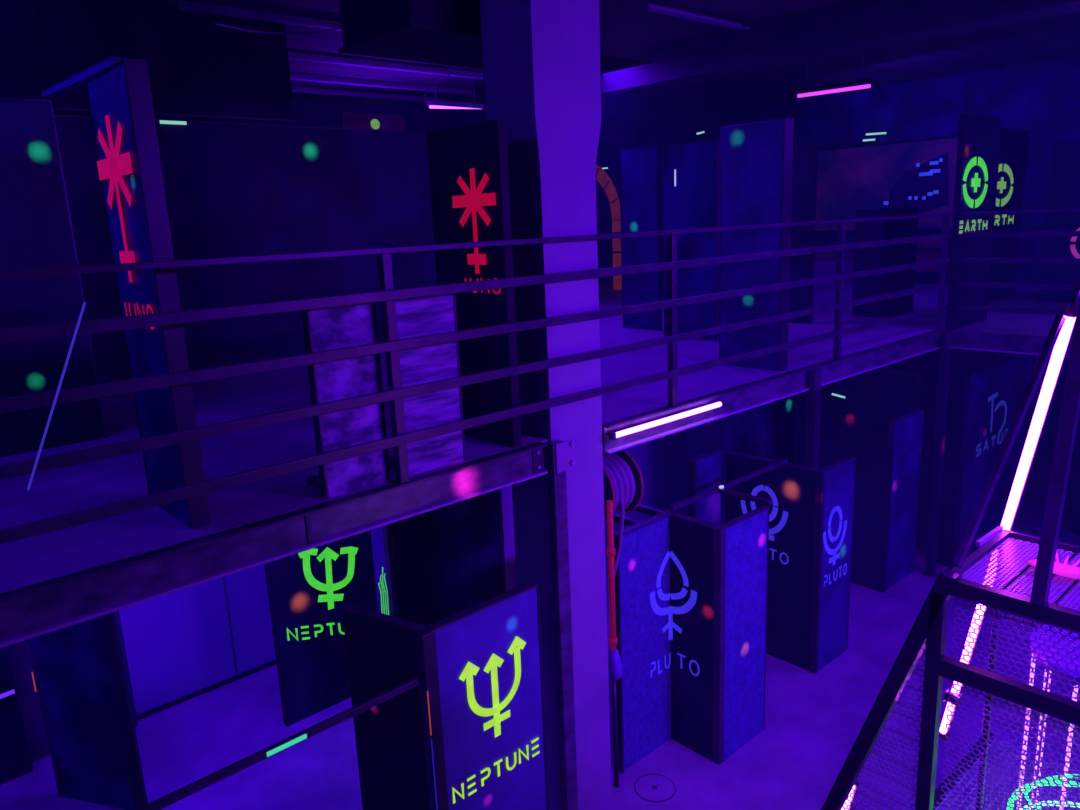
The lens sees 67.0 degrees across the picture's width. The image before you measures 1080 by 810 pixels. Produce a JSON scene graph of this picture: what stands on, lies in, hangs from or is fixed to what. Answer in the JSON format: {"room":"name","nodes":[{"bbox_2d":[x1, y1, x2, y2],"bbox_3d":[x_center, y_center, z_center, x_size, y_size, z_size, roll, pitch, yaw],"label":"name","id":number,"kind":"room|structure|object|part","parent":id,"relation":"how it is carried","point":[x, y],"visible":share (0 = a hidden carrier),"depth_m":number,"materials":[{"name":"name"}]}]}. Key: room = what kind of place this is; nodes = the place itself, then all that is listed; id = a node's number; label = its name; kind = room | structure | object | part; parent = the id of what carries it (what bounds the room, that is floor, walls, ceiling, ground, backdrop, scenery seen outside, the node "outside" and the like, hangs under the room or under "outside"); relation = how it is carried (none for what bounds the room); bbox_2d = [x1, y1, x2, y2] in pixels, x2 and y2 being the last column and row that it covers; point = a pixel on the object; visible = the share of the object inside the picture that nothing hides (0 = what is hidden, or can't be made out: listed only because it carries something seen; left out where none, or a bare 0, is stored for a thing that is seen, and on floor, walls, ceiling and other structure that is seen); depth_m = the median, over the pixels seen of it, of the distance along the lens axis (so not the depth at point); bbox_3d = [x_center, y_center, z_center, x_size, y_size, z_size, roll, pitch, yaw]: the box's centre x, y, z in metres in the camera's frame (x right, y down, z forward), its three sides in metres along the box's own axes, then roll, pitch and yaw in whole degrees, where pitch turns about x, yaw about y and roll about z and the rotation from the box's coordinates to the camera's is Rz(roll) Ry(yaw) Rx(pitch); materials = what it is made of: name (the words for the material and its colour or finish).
{"room":"sports facility","nodes":[
{"label":"sports facility","id":0,"kind":"room"},
{"bbox_2d":[0,79,634,280],"bbox_3d":[-4.494,-2.401,10.186,17.500,2.860,0.100,-14,17,-41],"label":"wall","id":1,"kind":"structure","parent":0,"point":[306,113],"depth_m":11.49,"materials":[{"name":"grey paint"}]},
{"bbox_2d":[340,112,406,130],"bbox_3d":[-2.274,-4.068,11.820,1.315,0.259,0.070,-14,17,-41],"label":"board","id":2,"kind":"object","parent":1,"relation":"attached to","point":[348,120],"visible":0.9,"depth_m":11.68,"materials":[{"name":"red paint"}]},
{"bbox_2d":[371,119,379,128],"bbox_3d":[-2.363,-4.029,11.710,0.140,0.140,0.020,-14,17,-41],"label":"lamp","id":3,"kind":"object","parent":2,"relation":"attached to","point":[375,123],"depth_m":11.70,"materials":[{"name":"green paint"}]},
{"bbox_2d":[9,429,686,761],"bbox_3d":[-1.386,0.807,7.470,17.400,2.340,0.100,-14,17,-41],"label":"wall","id":4,"kind":"structure","parent":0,"point":[178,644],"depth_m":6.43,"materials":[{"name":"paint"}]},
{"bbox_2d":[223,577,237,675],"bbox_3d":[-2.515,1.096,6.401,0.012,2.340,0.008,-14,17,-41],"label":"trim","id":5,"kind":"structure","parent":4,"relation":"attached to","point":[223,577],"depth_m":6.55,"materials":[{"name":"grey metal"}]},
{"bbox_2d":[137,614,389,720],"bbox_3d":[-1.321,1.943,7.662,4.660,0.035,0.015,-14,17,-41],"label":"baseboard","id":6,"kind":"structure","parent":4,"relation":"attached to","point":[269,664],"depth_m":6.47,"materials":[{"name":"black paint"}]},
{"bbox_2d":[0,277,1072,592],"bbox_3d":[0.145,-0.035,5.429,17.300,0.050,13.700,-14,17,-41],"label":"floor","id":7,"kind":"structure","parent":0,"point":[56,492],"depth_m":4.61,"materials":[{"name":"concrete"}]},
{"bbox_2d":[0,97,106,457],"bbox_3d":[-3.505,-0.514,3.842,2.420,1.886,0.053,-14,17,-41],"label":"partition panel","id":8,"kind":"object","parent":7,"relation":"on","point":[36,229],"visible":1,"depth_m":4.47,"materials":[{"name":"paint"}]},
{"bbox_2d":[85,58,210,528],"bbox_3d":[-1.570,-0.402,3.267,0.085,1.760,0.510,-14,17,-41],"label":"partition panel","id":9,"kind":"object","parent":7,"relation":"on","point":[119,96],"visible":0.73,"depth_m":3.15,"materials":[{"name":"paint"}]},
{"bbox_2d":[41,56,126,98],"bbox_3d":[-2.115,-1.479,3.725,0.056,0.180,1.836,-12,16,-36],"label":"bar","id":10,"kind":"object","parent":9,"relation":"attached to","point":[76,81],"visible":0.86,"depth_m":3.66,"materials":[{"name":"blue paint"}]},
{"bbox_2d":[54,114,436,383],"bbox_3d":[-2.081,-1.399,7.192,4.200,2.020,0.069,-14,17,-41],"label":"partition panel","id":11,"kind":"object","parent":7,"relation":"on","point":[232,189],"visible":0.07,"depth_m":6.91,"materials":[{"name":"paint"}]},
{"bbox_2d":[0,442,547,647],"bbox_3d":[-2.817,0.963,1.826,7.680,0.165,0.085,-14,17,-41],"label":"beam","id":12,"kind":"structure","parent":7,"relation":"attached to","point":[37,609],"depth_m":3.25,"materials":[{"name":"metal"}]},
{"bbox_3d":[-0.974,0.519,3.439,0.020,0.138,0.008,-14,17,-41],"label":"splice plate","id":13,"kind":"part","parent":12,"relation":"part of","materials":[{"name":"paint"}]},
{"bbox_2d":[0,212,952,543],"bbox_3d":[-0.834,-0.116,3.445,12.300,1.061,0.067,-14,17,-41],"label":"guard railing","id":14,"kind":"object","parent":12,"relation":"on","point":[387,295],"visible":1,"depth_m":3.59,"materials":[{"name":"metal"}]},
{"bbox_2d":[27,302,85,489],"bbox_3d":[-1.576,-0.032,2.662,0.262,0.586,0.008,-14,17,-41],"label":"beam","id":15,"kind":"structure","parent":14,"relation":"attached to","point":[84,303],"depth_m":2.66,"materials":[{"name":"blue"}]},
{"bbox_3d":[-0.650,-0.164,3.623,0.048,1.061,0.043,-14,17,-41],"label":"post","id":16,"kind":"part","parent":14,"relation":"part of","materials":[{"name":"metal"}]},
{"bbox_3d":[-0.815,-0.005,3.454,12.300,0.045,0.024,-14,17,-41],"label":"rail","id":17,"kind":"part","parent":14,"relation":"part of","materials":[{"name":"metal"}]},
{"bbox_3d":[-0.824,-0.215,3.406,12.300,0.045,0.024,-14,17,-41],"label":"rail","id":18,"kind":"part","parent":14,"relation":"part of","materials":[{"name":"metal"}]},
{"bbox_3d":[-0.833,-0.429,3.358,12.300,0.045,0.024,-14,17,-41],"label":"rail","id":19,"kind":"part","parent":14,"relation":"part of","materials":[{"name":"metal"}]},
{"bbox_3d":[-0.841,-0.614,3.316,12.300,0.026,0.024,-14,17,-41],"label":"rail","id":20,"kind":"part","parent":14,"relation":"part of","materials":[{"name":"metal"}]},
{"bbox_3d":[0.795,-0.513,4.900,0.048,1.061,0.043,-14,17,-41],"label":"post","id":21,"kind":"part","parent":14,"relation":"part of","materials":[{"name":"metal"}]},
{"bbox_3d":[2.277,-0.872,6.209,0.048,1.061,0.043,-14,17,-41],"label":"post","id":22,"kind":"part","parent":14,"relation":"part of","materials":[{"name":"metal"}]},
{"bbox_3d":[3.671,-1.209,7.441,0.048,1.061,0.043,-14,17,-41],"label":"post","id":23,"kind":"part","parent":14,"relation":"part of","materials":[{"name":"metal"}]},
{"bbox_3d":[-0.014,0.291,4.286,0.060,0.130,0.010,-14,17,-41],"label":"plate","id":24,"kind":"part","parent":12,"relation":"part of","materials":[{"name":"paint"}]},
{"bbox_2d":[302,302,390,498],"bbox_3d":[-0.916,-0.043,3.662,0.325,0.830,0.274,-14,17,-41],"label":"barrier","id":25,"kind":"object","parent":7,"relation":"on","point":[329,328],"visible":0.7,"depth_m":3.56,"materials":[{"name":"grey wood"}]},
{"bbox_2d":[389,293,465,475],"bbox_3d":[-0.614,-0.116,3.929,0.375,0.830,0.274,-14,17,-41],"label":"barrier","id":26,"kind":"object","parent":7,"relation":"on","point":[429,315],"visible":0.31,"depth_m":3.84,"materials":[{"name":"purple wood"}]},
{"bbox_2d":[427,119,521,447],"bbox_3d":[-0.349,-0.611,4.279,0.060,1.620,0.590,-14,17,-41],"label":"partition panel","id":27,"kind":"object","parent":7,"relation":"on","point":[469,173],"visible":0.76,"depth_m":4.19,"materials":[{"name":"paint"}]},
{"bbox_2d":[595,137,621,289],"bbox_3d":[0.756,-3.195,13.604,0.221,2.466,2.440,-14,17,-41],"label":"portal","id":28,"kind":"object","parent":7,"relation":"on","point":[609,179],"visible":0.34,"depth_m":13.01,"materials":[{"name":"brown paint"}]},
{"bbox_2d":[619,145,662,330],"bbox_3d":[1.028,-1.677,8.313,0.053,1.810,0.500,-14,17,-41],"label":"partition panel","id":29,"kind":"object","parent":7,"relation":"on","point":[640,167],"visible":1,"depth_m":8.27,"materials":[{"name":"paint"}]},
{"bbox_2d":[662,139,719,339],"bbox_3d":[1.396,-1.502,7.558,0.056,1.770,0.620,-14,17,-41],"label":"partition panel","id":30,"kind":"object","parent":7,"relation":"on","point":[690,171],"visible":0.84,"depth_m":7.49,"materials":[{"name":"paint"}]},
{"bbox_2d":[719,118,793,370],"bbox_3d":[1.567,-1.144,5.972,0.108,1.755,0.530,-14,17,-41],"label":"partition panel","id":31,"kind":"object","parent":7,"relation":"on","point":[756,158],"visible":0.85,"depth_m":5.90,"materials":[{"name":"paint"}]},
{"bbox_2d":[602,330,944,453],"bbox_3d":[2.044,-0.213,6.121,4.565,0.165,0.085,-14,17,-41],"label":"beam","id":32,"kind":"structure","parent":7,"relation":"attached to","point":[747,396],"depth_m":5.68,"materials":[{"name":"metal"}]},
{"bbox_2d":[607,400,723,439],"bbox_3d":[0.774,0.081,4.933,1.060,0.040,0.070,-14,17,-41],"label":"tube light","id":33,"kind":"object","parent":32,"relation":"attached to","point":[613,435],"visible":1,"depth_m":4.88,"materials":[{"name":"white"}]},
{"bbox_2d":[814,253,853,286],"bbox_3d":[4.370,-2.049,12.377,0.540,0.470,0.600,-14,17,-41],"label":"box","id":34,"kind":"object","parent":7,"relation":"on","point":[824,263],"visible":0.38,"depth_m":12.18,"materials":[{"name":"blue paint"}]},
{"bbox_2d":[852,207,919,317],"bbox_3d":[3.735,-1.554,8.824,0.840,1.120,0.308,-14,17,-41],"label":"partition panel","id":35,"kind":"object","parent":7,"relation":"on","point":[869,258],"visible":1,"depth_m":8.61,"materials":[{"name":"paint"}]},
{"bbox_2d":[945,113,1001,330],"bbox_3d":[4.043,-1.690,7.594,0.860,1.900,0.063,-14,17,-41],"label":"partition panel","id":36,"kind":"object","parent":7,"relation":"on","point":[979,136],"visible":1,"depth_m":7.50,"materials":[{"name":"paint"}]},
{"bbox_2d":[941,329,1072,357],"bbox_3d":[5.797,-0.212,5.403,0.055,0.165,6.088,-14,17,-41],"label":"beam","id":37,"kind":"structure","parent":7,"relation":"attached to","point":[967,340],"depth_m":7.25,"materials":[{"name":"metal"}]},
{"bbox_2d":[988,128,1029,300],"bbox_3d":[5.367,-2.214,9.552,1.450,1.950,0.063,-14,17,-41],"label":"partition panel","id":38,"kind":"object","parent":7,"relation":"on","point":[1014,142],"visible":0.54,"depth_m":9.69,"materials":[{"name":"paint"}]},
{"bbox_2d":[956,208,1079,314],"bbox_3d":[4.747,-1.020,6.400,0.067,1.061,2.770,-14,17,-41],"label":"guard railing","id":39,"kind":"object","parent":7,"relation":"on","point":[1046,233],"visible":1,"depth_m":7.01,"materials":[{"name":"metal"}]},
{"bbox_3d":[4.745,-0.704,6.456,0.024,0.045,2.770,-14,17,-41],"label":"rail","id":40,"kind":"part","parent":39,"relation":"part of","materials":[{"name":"metal"}]},
{"bbox_3d":[4.736,-0.909,6.410,0.024,0.045,2.770,-14,17,-41],"label":"rail","id":41,"kind":"part","parent":39,"relation":"part of","materials":[{"name":"metal"}]},
{"bbox_3d":[4.727,-1.119,6.363,0.024,0.045,2.770,-14,17,-41],"label":"rail","id":42,"kind":"part","parent":39,"relation":"part of","materials":[{"name":"metal"}]},
{"bbox_3d":[4.718,-1.333,6.314,0.024,0.045,2.770,-14,17,-41],"label":"rail","id":43,"kind":"part","parent":39,"relation":"part of","materials":[{"name":"metal"}]},
{"bbox_3d":[4.710,-1.518,6.272,0.024,0.026,2.770,-14,17,-41],"label":"rail","id":44,"kind":"part","parent":39,"relation":"part of","materials":[{"name":"metal"}]},
{"bbox_2d":[1039,140,1079,301],"bbox_3d":[6.054,-1.982,8.849,0.053,1.750,1.000,-14,17,-41],"label":"partition panel","id":45,"kind":"object","parent":7,"relation":"on","point":[1064,185],"visible":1,"depth_m":9.07,"materials":[{"name":"paint"}]},
{"bbox_2d":[1069,226,1079,257],"bbox_3d":[6.019,-1.759,8.858,0.054,0.480,0.480,-14,17,-41],"label":"round sign","id":46,"kind":"object","parent":45,"relation":"attached to","point":[1074,242],"visible":0.76,"depth_m":8.98,"materials":[{"name":"pink paint"}]},
{"bbox_2d":[0,443,1079,809],"bbox_3d":[2.662,2.722,3.872,18.000,0.150,11.300,-14,17,-41],"label":"floor","id":47,"kind":"structure","parent":0,"point":[813,722],"depth_m":5.72,"materials":[{"name":"concrete"}]},
{"bbox_2d":[0,646,36,784],"bbox_3d":[-4.175,1.645,4.826,1.943,2.100,0.063,-14,17,-41],"label":"partition panel","id":48,"kind":"object","parent":47,"relation":"on","point":[15,757],"visible":0.83,"depth_m":5.48,"materials":[{"name":"paint"}]},
{"bbox_2d":[0,684,17,700],"bbox_3d":[-3.690,1.948,5.240,0.581,0.060,0.089,-14,17,-41],"label":"tube light","id":49,"kind":"object","parent":48,"relation":"attached to","point":[9,691],"visible":1,"depth_m":5.39,"materials":[{"name":"purple plastic"}]},
{"bbox_2d":[28,612,147,809],"bbox_3d":[-2.868,1.542,5.038,0.671,2.100,0.083,1,13,14],"label":"partition panel","id":50,"kind":"object","parent":47,"relation":"on","point":[80,673],"visible":0.55,"depth_m":5.10,"materials":[{"name":"paint"}]},
{"bbox_2d":[115,610,137,725],"bbox_3d":[-3.171,1.389,5.773,0.310,2.100,0.053,-14,17,-41],"label":"partition panel","id":51,"kind":"object","parent":47,"relation":"on","point":[117,612],"visible":0.13,"depth_m":5.97,"materials":[{"name":"paint"}]},
{"bbox_2d":[135,676,419,809],"bbox_3d":[-1.497,2.231,3.266,2.550,1.420,0.040,-14,17,-41],"label":"guard rail","id":52,"kind":"object","parent":47,"relation":"on","point":[246,762],"visible":1,"depth_m":3.45,"materials":[{"name":"metal"}]},
{"bbox_2d":[264,530,377,726],"bbox_3d":[-1.591,1.639,6.126,0.830,1.325,0.058,-14,17,-41],"label":"partition panel","id":53,"kind":"object","parent":47,"relation":"on","point":[307,590],"visible":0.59,"depth_m":6.04,"materials":[{"name":"paint"}]},
{"bbox_2d":[340,581,548,809],"bbox_3d":[-0.480,1.802,4.452,0.890,1.650,0.573,-14,17,-41],"label":"screen","id":54,"kind":"object","parent":47,"relation":"on","point":[471,735],"visible":1,"depth_m":4.20,"materials":[{"name":"paint"}]},
{"bbox_3d":[-0.515,1.887,4.086,0.080,1.650,0.060,-14,17,-41],"label":"corner post","id":55,"kind":"part","parent":54,"relation":"part of","materials":[{"name":"black metal"}]},
{"bbox_2d":[378,485,516,625],"bbox_3d":[-0.610,1.259,5.750,1.217,2.150,0.064,-14,17,-41],"label":"partition panel","id":56,"kind":"object","parent":47,"relation":"on","point":[443,562],"visible":0.24,"depth_m":5.68,"materials":[{"name":"paint"}]},
{"bbox_2d":[480,0,611,809],"bbox_3d":[0.084,-0.104,4.589,0.480,5.260,0.380,-14,17,-41],"label":"concrete column","id":57,"kind":"structure","parent":47,"relation":"on","point":[541,58],"depth_m":4.31,"materials":[{"name":"paint"}]},
{"bbox_2d":[603,450,643,575],"bbox_3d":[0.363,0.671,5.061,0.390,0.768,0.426,-14,17,-41],"label":"hose reel","id":58,"kind":"object","parent":57,"relation":"attached to","point":[622,476],"visible":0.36,"depth_m":4.95,"materials":[{"name":"paint"}]},
{"bbox_2d":[546,439,577,809],"bbox_3d":[0.140,1.366,4.563,0.185,2.400,0.110,-14,17,-41],"label":"support post","id":59,"kind":"object","parent":47,"relation":"on","point":[559,453],"visible":1,"depth_m":4.50,"materials":[{"name":"metal"}]},
{"bbox_2d":[606,500,622,787],"bbox_3d":[0.463,1.500,4.999,0.084,1.920,0.085,-14,17,-41],"label":"standpipe","id":60,"kind":"object","parent":47,"relation":"on","point":[615,664],"visible":1,"depth_m":4.97,"materials":[{"name":"red"}]},
{"bbox_2d":[634,774,675,801],"bbox_3d":[0.730,2.430,5.183,0.262,0.008,0.262,-14,17,-41],"label":"drain cover","id":61,"kind":"object","parent":47,"relation":"on","point":[650,787],"visible":1,"depth_m":5.18,"materials":[{"name":"metal"}]},
{"bbox_2d":[613,504,769,772],"bbox_3d":[0.937,1.532,5.381,1.070,1.650,0.710,1,13,16],"label":"screen","id":62,"kind":"object","parent":47,"relation":"on","point":[691,593],"visible":0.95,"depth_m":5.33,"materials":[{"name":"blue paint"}]},
{"bbox_3d":[0.531,0.744,5.313,0.040,0.040,0.320,-14,17,-41],"label":"frame rail","id":63,"kind":"part","parent":62,"relation":"part of","materials":[{"name":"black metal"}]},
{"bbox_3d":[0.674,0.695,5.506,0.040,0.040,0.420,-14,17,-41],"label":"frame rail","id":64,"kind":"part","parent":62,"relation":"part of","materials":[{"name":"metal"}]},
{"bbox_2d":[669,459,787,510],"bbox_3d":[1.513,0.575,5.660,1.400,0.045,0.445,-14,17,-41],"label":"frame","id":65,"kind":"object","parent":62,"relation":"on","point":[723,489],"visible":1,"depth_m":5.60,"materials":[{"name":"paint"}]},
{"bbox_2d":[687,448,724,524],"bbox_3d":[1.380,1.203,6.758,0.430,1.650,0.070,-14,17,-41],"label":"screen","id":66,"kind":"object","parent":47,"relation":"on","point":[704,471],"visible":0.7,"depth_m":6.60,"materials":[{"name":"paint"}]},
{"bbox_2d":[712,394,796,523],"bbox_3d":[2.544,0.340,9.341,2.000,2.100,0.053,-14,17,-41],"label":"partition panel","id":67,"kind":"object","parent":47,"relation":"on","point":[768,430],"visible":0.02,"depth_m":9.27,"materials":[{"name":"paint"}]},
{"bbox_2d":[725,450,856,673],"bbox_3d":[2.017,1.196,6.666,0.512,1.650,0.860,-14,17,-41],"label":"screen","id":68,"kind":"object","parent":47,"relation":"on","point":[811,514],"visible":0.85,"depth_m":6.37,"materials":[{"name":"paint"}]},
{"bbox_2d":[804,368,821,468],"bbox_3d":[2.075,0.901,6.280,0.090,2.390,0.090,-14,17,-41],"label":"support post","id":69,"kind":"object","parent":47,"relation":"on","point":[813,396],"visible":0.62,"depth_m":6.07,"materials":[{"name":"black metal"}]},
{"bbox_2d":[819,408,923,592],"bbox_3d":[3.187,0.852,7.970,0.660,1.650,0.750,-14,17,-41],"label":"partition panel","id":70,"kind":"object","parent":47,"relation":"on","point":[887,484],"visible":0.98,"depth_m":7.67,"materials":[{"name":"paint"}]},
{"bbox_2d":[924,332,951,576],"bbox_3d":[3.776,0.499,7.743,0.090,2.390,0.090,-14,17,-41],"label":"support post","id":71,"kind":"object","parent":47,"relation":"on","point":[945,353],"visible":1,"depth_m":7.71,"materials":[{"name":"black metal"}]},
{"bbox_2d":[821,296,1079,809],"bbox_3d":[2.052,1.123,2.909,1.470,3.467,2.361,-14,17,-41],"label":"staircase","id":72,"kind":"object","parent":47,"relation":"on","point":[929,629],"visible":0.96,"depth_m":2.60,"materials":[{"name":"metal"}]},
{"bbox_2d":[841,782,858,809],"bbox_3d":[1.364,1.788,3.634,0.056,0.267,0.085,-14,17,-41],"label":"tube","id":73,"kind":"object","parent":72,"relation":"attached to","point":[856,783],"visible":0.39,"depth_m":3.60,"materials":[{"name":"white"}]},
{"bbox_3d":[1.140,1.340,2.930,0.002,1.276,0.436,-14,17,-41],"label":"panel","id":74,"kind":"part","parent":72,"relation":"part of","materials":[{"name":"metal"}]},
{"bbox_3d":[1.050,1.647,3.100,0.054,2.445,0.873,-14,17,-41],"label":"slanted leg","id":75,"kind":"part","parent":72,"relation":"part of","materials":[{"name":"black metal"}]},
{"bbox_3d":[1.308,1.730,2.830,0.045,2.355,0.045,-14,17,-41],"label":"leg","id":76,"kind":"part","parent":72,"relation":"part of","materials":[{"name":"black metal"}]},
{"bbox_3d":[1.573,0.458,2.857,0.203,0.016,0.014,-13,16,-39],"label":"kick plate","id":77,"kind":"part","parent":72,"relation":"part of","materials":[{"name":"metal"}]},
{"bbox_3d":[1.707,1.633,3.182,0.020,2.355,0.020,-14,17,-41],"label":"leg","id":78,"kind":"part","parent":72,"relation":"part of","materials":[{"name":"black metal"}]},
{"bbox_2d":[939,283,1079,741],"bbox_3d":[1.692,0.483,2.986,0.074,1.854,0.353,-14,17,-41],"label":"tube","id":79,"kind":"object","parent":72,"relation":"attached to","point":[1062,345],"visible":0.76,"depth_m":2.85,"materials":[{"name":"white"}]},
{"bbox_3d":[1.635,1.494,2.411,0.002,1.163,0.895,-14,17,-41],"label":"panel","id":80,"kind":"part","parent":72,"relation":"part of","materials":[{"name":"metal"}]},
{"bbox_3d":[1.603,0.743,2.242,0.002,0.239,0.895,-14,17,-41],"label":"panel","id":81,"kind":"part","parent":72,"relation":"part of","materials":[{"name":"metal"}]},
{"bbox_3d":[1.987,1.248,2.728,0.002,1.472,0.948,-14,17,-41],"label":"panel","id":82,"kind":"part","parent":72,"relation":"part of","materials":[{"name":"metal"}]},
{"bbox_2d":[1007,624,1079,809],"bbox_3d":[2.071,1.349,2.999,0.582,0.960,0.582,-14,17,-41],"label":"lantern","id":83,"kind":"object","parent":72,"relation":"on","point":[1065,670],"visible":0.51,"depth_m":3.01,"materials":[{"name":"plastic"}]},
{"bbox_2d":[1026,553,1079,578],"bbox_3d":[1.651,0.507,2.575,0.131,0.025,0.193,-14,17,-41],"label":"ornament","id":84,"kind":"object","parent":72,"relation":"on","point":[1065,570],"visible":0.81,"depth_m":2.54,"materials":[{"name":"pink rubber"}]},
{"bbox_2d":[951,354,1031,568],"bbox_3d":[4.644,0.533,8.360,1.650,1.980,0.061,-14,17,-41],"label":"partition panel","id":85,"kind":"object","parent":47,"relation":"on","point":[993,393],"visible":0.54,"depth_m":8.12,"materials":[{"name":"paint"}]},
{"bbox_2d":[0,0,1079,122],"bbox_3d":[0.700,-2.776,4.127,17.400,0.100,15.800,-14,17,-41],"label":"ceiling","id":86,"kind":"structure","parent":0,"point":[1055,37],"depth_m":9.29,"materials":[{"name":"grey paint"}]},
{"bbox_2d":[176,0,341,31],"bbox_3d":[-0.987,-3.387,7.543,4.580,0.070,0.090,-14,17,-41],"label":"beam","id":87,"kind":"structure","parent":86,"relation":"attached to","point":[184,5],"depth_m":6.45,"materials":[{"name":"metal"}]},
{"bbox_2d":[215,23,341,34],"bbox_3d":[-1.246,-2.204,4.769,1.326,0.151,0.012,-14,17,-41],"label":"cable","id":88,"kind":"object","parent":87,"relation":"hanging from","point":[217,24],"visible":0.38,"depth_m":4.58,"materials":[{"name":"black rubber"}]},
{"bbox_2d":[291,86,437,101],"bbox_3d":[-3.077,-3.805,9.794,4.580,0.070,0.090,-14,17,-41],"label":"beam","id":89,"kind":"structure","parent":86,"relation":"attached to","point":[296,89],"depth_m":10.48,"materials":[{"name":"metal"}]},
{"bbox_2d":[290,73,475,95],"bbox_3d":[-2.558,-3.701,9.235,4.580,0.070,0.090,-14,17,-41],"label":"beam","id":90,"kind":"structure","parent":86,"relation":"attached to","point":[300,77],"depth_m":9.78,"materials":[{"name":"metal"}]},
{"bbox_2d":[288,52,482,79],"bbox_3d":[-1.863,-3.562,8.487,4.580,0.070,0.090,-14,17,-41],"label":"beam","id":91,"kind":"structure","parent":86,"relation":"attached to","point":[291,55],"depth_m":8.66,"materials":[{"name":"metal"}]},
{"bbox_2d":[424,66,454,105],"bbox_3d":[-0.981,-3.212,8.132,0.454,0.468,0.012,-14,17,-41],"label":"cable","id":92,"kind":"object","parent":86,"relation":"hanging from","point":[453,66],"visible":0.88,"depth_m":8.09,"materials":[{"name":"black rubber"}]},
{"bbox_2d":[426,75,483,108],"bbox_3d":[-0.982,-3.632,9.444,0.793,0.428,0.060,-14,17,-41],"label":"tube light","id":93,"kind":"object","parent":86,"relation":"hanging from","point":[432,104],"visible":0.95,"depth_m":9.41,"materials":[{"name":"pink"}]},
{"bbox_2d":[338,0,653,118],"bbox_3d":[-0.154,-1.906,4.887,1.860,1.860,0.820,-14,17,-41],"label":"duct","id":94,"kind":"object","parent":86,"relation":"hanging from","point":[444,32],"visible":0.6,"depth_m":4.44,"materials":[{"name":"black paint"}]},
{"bbox_3d":[-0.142,-1.430,4.505,0.290,1.100,0.120,-14,17,-41],"label":"drop casing","id":95,"kind":"part","parent":94,"relation":"part of","materials":[{"name":"black paint"}]},
{"bbox_3d":[-0.211,-2.458,4.801,1.820,0.740,0.680,-14,17,-41],"label":"casing","id":96,"kind":"part","parent":94,"relation":"part of","materials":[{"name":"black paint"}]},
{"bbox_2d":[602,105,608,169],"bbox_3d":[1.021,-4.207,12.843,0.063,0.969,0.127,-14,17,-41],"label":"lamp","id":97,"kind":"object","parent":86,"relation":"hanging from","point":[603,168],"visible":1,"depth_m":12.87,"materials":[{"name":"green"}]},
{"bbox_2d":[649,3,749,30],"bbox_3d":[1.253,-3.371,7.023,1.800,0.060,0.100,-14,17,-41],"label":"beam","id":98,"kind":"structure","parent":86,"relation":"attached to","point":[654,8],"depth_m":7.12,"materials":[{"name":"metal"}]},
{"bbox_2d":[696,82,705,135],"bbox_3d":[2.178,-4.005,11.051,0.063,0.670,0.144,-14,17,-41],"label":"lamp","id":99,"kind":"object","parent":86,"relation":"hanging from","point":[704,131],"visible":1,"depth_m":11.06,"materials":[{"name":"green"}]},
{"bbox_2d":[405,0,1079,131],"bbox_3d":[2.757,-3.316,7.177,0.400,0.360,13.600,-14,17,-41],"label":"ceiling beam","id":100,"kind":"structure","parent":86,"relation":"attached to","point":[855,26],"depth_m":7.37,"materials":[{"name":"grey metal"}]},
{"bbox_2d":[797,57,871,97],"bbox_3d":[3.278,-3.719,9.102,0.060,0.465,0.863,-14,17,-41],"label":"tube light","id":101,"kind":"object","parent":86,"relation":"hanging from","point":[804,92],"visible":0.84,"depth_m":9.10,"materials":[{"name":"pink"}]},
{"bbox_2d":[635,56,1079,468],"bbox_3d":[7.224,-1.701,10.315,0.100,5.260,15.700,-14,17,-41],"label":"wall","id":102,"kind":"structure","parent":0,"point":[1042,98],"depth_m":11.56,"materials":[{"name":"paint"}]},
{"bbox_2d":[866,131,887,135],"bbox_3d":[4.973,-4.003,12.049,0.085,0.060,0.311,-14,17,-41],"label":"lamp","id":103,"kind":"object","parent":102,"relation":"attached to","point":[885,132],"visible":1,"depth_m":12.03,"materials":[{"name":"green"}]},
{"bbox_2d":[866,132,885,134],"bbox_3d":[4.950,-3.997,12.029,0.024,0.036,0.308,-14,17,-41],"label":"diffuser","id":104,"kind":"object","parent":103,"relation":"attached to","point":[873,133],"depth_m":12.03,"materials":[{"name":"green"}]},
{"bbox_2d":[815,135,957,233],"bbox_3d":[5.097,-3.242,12.185,0.050,1.300,2.340,-14,17,-41],"label":"mural","id":105,"kind":"object","parent":102,"relation":"attached to","point":[921,172],"visible":0.64,"depth_m":12.06,"materials":[{"name":"paint"}]},
{"bbox_2d":[863,138,876,141],"bbox_3d":[4.907,-3.940,12.141,0.085,0.054,0.191,-14,17,-41],"label":"lamp","id":106,"kind":"object","parent":105,"relation":"attached to","point":[868,139],"visible":1,"depth_m":12.12,"materials":[{"name":"green"}]},
{"bbox_2d":[915,238,950,271],"bbox_3d":[5.651,-2.174,11.805,0.110,0.480,0.520,-14,17,-41],"label":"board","id":107,"kind":"object","parent":102,"relation":"attached to","point":[926,250],"visible":0.5,"depth_m":11.76,"materials":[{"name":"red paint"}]}
]}

